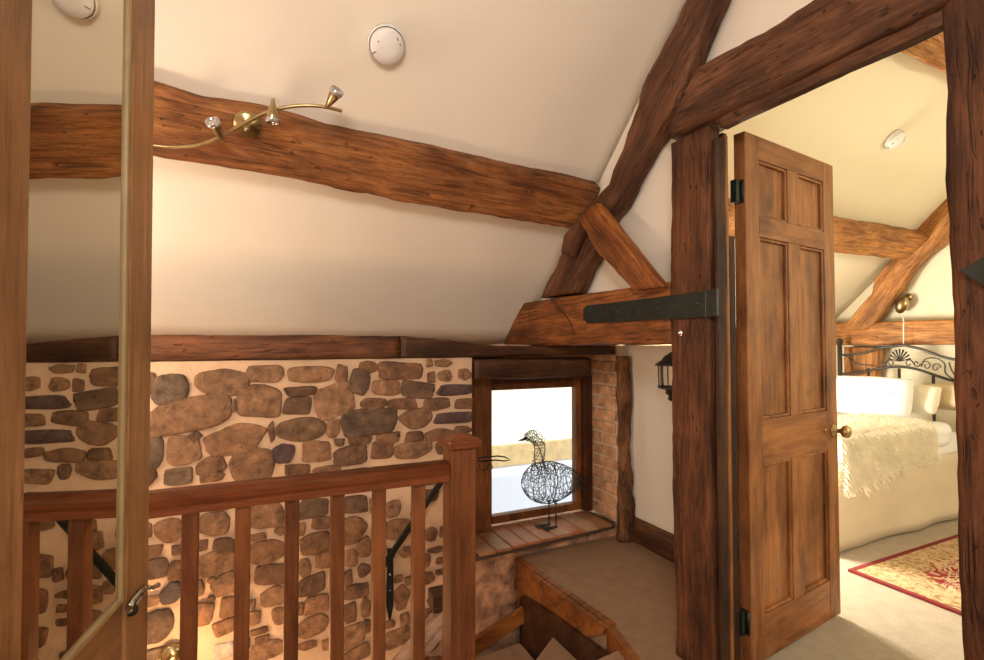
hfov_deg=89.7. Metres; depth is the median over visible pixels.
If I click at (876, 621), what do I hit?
floor
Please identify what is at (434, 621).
wall
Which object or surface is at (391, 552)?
wall handrail
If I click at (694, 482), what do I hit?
timber post
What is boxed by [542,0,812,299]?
wall partition
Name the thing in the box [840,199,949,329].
rafter
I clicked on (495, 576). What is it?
wall
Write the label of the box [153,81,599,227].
ceiling beam
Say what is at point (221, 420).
stone wall
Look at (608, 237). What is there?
brace
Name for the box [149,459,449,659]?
banister
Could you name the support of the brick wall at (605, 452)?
in the wall at (651, 446)
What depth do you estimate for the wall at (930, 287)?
3.83 m
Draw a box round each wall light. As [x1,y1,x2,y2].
[160,643,178,659]
[895,293,912,313]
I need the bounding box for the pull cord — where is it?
[903,313,903,347]
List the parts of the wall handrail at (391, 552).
bracket plate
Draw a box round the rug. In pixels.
[848,534,961,615]
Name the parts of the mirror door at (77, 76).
panel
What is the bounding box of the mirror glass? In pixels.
[21,0,125,659]
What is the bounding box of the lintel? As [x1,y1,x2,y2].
[472,357,590,379]
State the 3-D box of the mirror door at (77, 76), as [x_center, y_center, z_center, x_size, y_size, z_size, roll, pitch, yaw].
[-0.574,0.242,0.690,0.050,1.910,0.492,0,-1,-16]
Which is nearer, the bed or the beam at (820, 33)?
the beam at (820, 33)
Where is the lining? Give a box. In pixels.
[713,133,739,659]
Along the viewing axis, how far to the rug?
2.56 m
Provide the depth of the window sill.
2.88 m
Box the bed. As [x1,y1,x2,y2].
[836,338,958,551]
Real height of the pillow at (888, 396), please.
0.281 m
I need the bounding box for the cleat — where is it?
[561,220,586,257]
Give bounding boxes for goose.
[517,430,588,531]
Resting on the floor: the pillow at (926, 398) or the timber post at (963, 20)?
the timber post at (963, 20)
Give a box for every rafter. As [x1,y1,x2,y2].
[541,0,730,297]
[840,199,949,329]
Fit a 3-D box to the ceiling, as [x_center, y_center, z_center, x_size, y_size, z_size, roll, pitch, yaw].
[0.512,-1.089,2.263,6.612,2.356,2.428,1,-2,-25]
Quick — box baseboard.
[634,516,674,562]
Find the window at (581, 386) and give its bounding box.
[472,375,592,533]
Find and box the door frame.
[715,9,942,129]
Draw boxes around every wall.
[147,344,594,659]
[392,585,442,659]
[475,509,616,657]
[585,345,623,522]
[598,345,673,533]
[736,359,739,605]
[835,243,955,432]
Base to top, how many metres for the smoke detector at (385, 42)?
0.113 m
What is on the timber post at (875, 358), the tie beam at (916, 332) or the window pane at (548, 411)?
the tie beam at (916, 332)
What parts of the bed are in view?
post, rail, rail, mattress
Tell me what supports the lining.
attached to the wall partition at (648, 222)
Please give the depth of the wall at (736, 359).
2.02 m
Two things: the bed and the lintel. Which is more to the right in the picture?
the bed
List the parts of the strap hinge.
plate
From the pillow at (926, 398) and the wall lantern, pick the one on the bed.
the pillow at (926, 398)
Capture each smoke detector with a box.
[367,23,404,64]
[885,129,905,147]
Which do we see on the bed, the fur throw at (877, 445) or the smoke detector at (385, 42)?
the fur throw at (877, 445)
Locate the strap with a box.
[960,257,983,284]
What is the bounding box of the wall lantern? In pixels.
[655,352,671,401]
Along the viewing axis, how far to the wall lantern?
2.56 m
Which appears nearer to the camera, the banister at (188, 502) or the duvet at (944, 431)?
the banister at (188, 502)
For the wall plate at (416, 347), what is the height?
0.110 m
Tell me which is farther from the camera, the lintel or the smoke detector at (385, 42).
the lintel
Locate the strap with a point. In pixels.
(975, 271)
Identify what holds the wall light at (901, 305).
attached to the wall at (930, 287)
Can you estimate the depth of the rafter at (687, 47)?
2.07 m
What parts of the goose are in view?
leg, leg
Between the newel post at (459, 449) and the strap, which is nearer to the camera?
the strap
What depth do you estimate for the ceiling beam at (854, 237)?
3.49 m
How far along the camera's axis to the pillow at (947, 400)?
3.34 m
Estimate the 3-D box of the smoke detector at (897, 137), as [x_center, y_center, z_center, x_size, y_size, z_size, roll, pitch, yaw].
[2.419,-1.143,2.969,0.110,0.097,0.098,1,-2,-24]
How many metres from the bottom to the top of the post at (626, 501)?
1.120 m
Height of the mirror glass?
1.063 m
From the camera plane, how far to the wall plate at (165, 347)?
2.21 m
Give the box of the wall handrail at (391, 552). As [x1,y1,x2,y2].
[386,482,442,619]
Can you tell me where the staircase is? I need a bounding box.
[439,556,639,659]
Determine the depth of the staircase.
2.44 m
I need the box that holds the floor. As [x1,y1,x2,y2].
[520,518,963,659]
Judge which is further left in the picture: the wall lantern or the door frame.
the wall lantern
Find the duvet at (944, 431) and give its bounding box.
[837,412,951,463]
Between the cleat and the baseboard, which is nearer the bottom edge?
the baseboard
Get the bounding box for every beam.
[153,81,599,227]
[504,282,671,345]
[669,0,950,139]
[728,198,928,258]
[835,319,954,344]
[901,32,945,72]
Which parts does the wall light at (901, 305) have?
lamp shade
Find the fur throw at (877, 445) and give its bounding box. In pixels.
[837,411,940,497]
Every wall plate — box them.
[151,334,399,360]
[398,336,614,357]
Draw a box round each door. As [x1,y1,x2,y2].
[0,0,160,659]
[730,131,851,659]
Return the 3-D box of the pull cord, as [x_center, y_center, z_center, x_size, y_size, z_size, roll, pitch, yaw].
[3.141,0.004,3.781,0.016,0.261,0.015,1,-2,-25]
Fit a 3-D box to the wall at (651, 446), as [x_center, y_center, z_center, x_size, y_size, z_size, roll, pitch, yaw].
[0.816,0.640,2.744,0.475,1.265,1.480,1,-2,-25]
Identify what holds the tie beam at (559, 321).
on the wall plate at (416, 347)
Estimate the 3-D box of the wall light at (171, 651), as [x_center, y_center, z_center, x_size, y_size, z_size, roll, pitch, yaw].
[-1.287,1.333,1.968,0.088,0.090,0.144,1,-2,-25]
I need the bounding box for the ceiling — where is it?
[151,0,947,343]
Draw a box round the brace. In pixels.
[579,203,669,289]
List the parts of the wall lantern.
lamp shade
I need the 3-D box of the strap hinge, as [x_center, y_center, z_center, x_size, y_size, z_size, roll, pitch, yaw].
[0.621,-0.086,2.093,0.014,0.099,0.800,1,-2,-25]
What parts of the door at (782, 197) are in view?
panel, moulding, panel, moulding, panel, moulding, rail, rail, rail, rail, panel, moulding, panel, moulding, panel, moulding, knob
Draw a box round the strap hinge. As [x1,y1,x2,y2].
[583,288,718,322]
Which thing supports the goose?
on the window sill
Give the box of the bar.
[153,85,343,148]
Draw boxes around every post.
[437,433,481,659]
[616,356,634,542]
[671,125,718,659]
[844,347,884,376]
[943,0,983,659]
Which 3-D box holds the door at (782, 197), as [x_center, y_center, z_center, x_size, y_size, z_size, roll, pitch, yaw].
[1.231,0.248,1.998,0.728,1.985,0.112,1,-2,-32]
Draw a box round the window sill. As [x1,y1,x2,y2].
[476,511,614,560]
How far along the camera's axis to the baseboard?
2.83 m
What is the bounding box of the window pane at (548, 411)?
[492,387,571,513]
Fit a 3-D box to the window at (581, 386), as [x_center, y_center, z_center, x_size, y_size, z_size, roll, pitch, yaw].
[0.223,0.734,3.093,0.945,0.904,0.144,1,-2,-25]
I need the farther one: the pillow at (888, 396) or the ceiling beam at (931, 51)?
the pillow at (888, 396)
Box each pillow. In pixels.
[836,376,913,417]
[911,384,941,413]
[923,384,955,410]

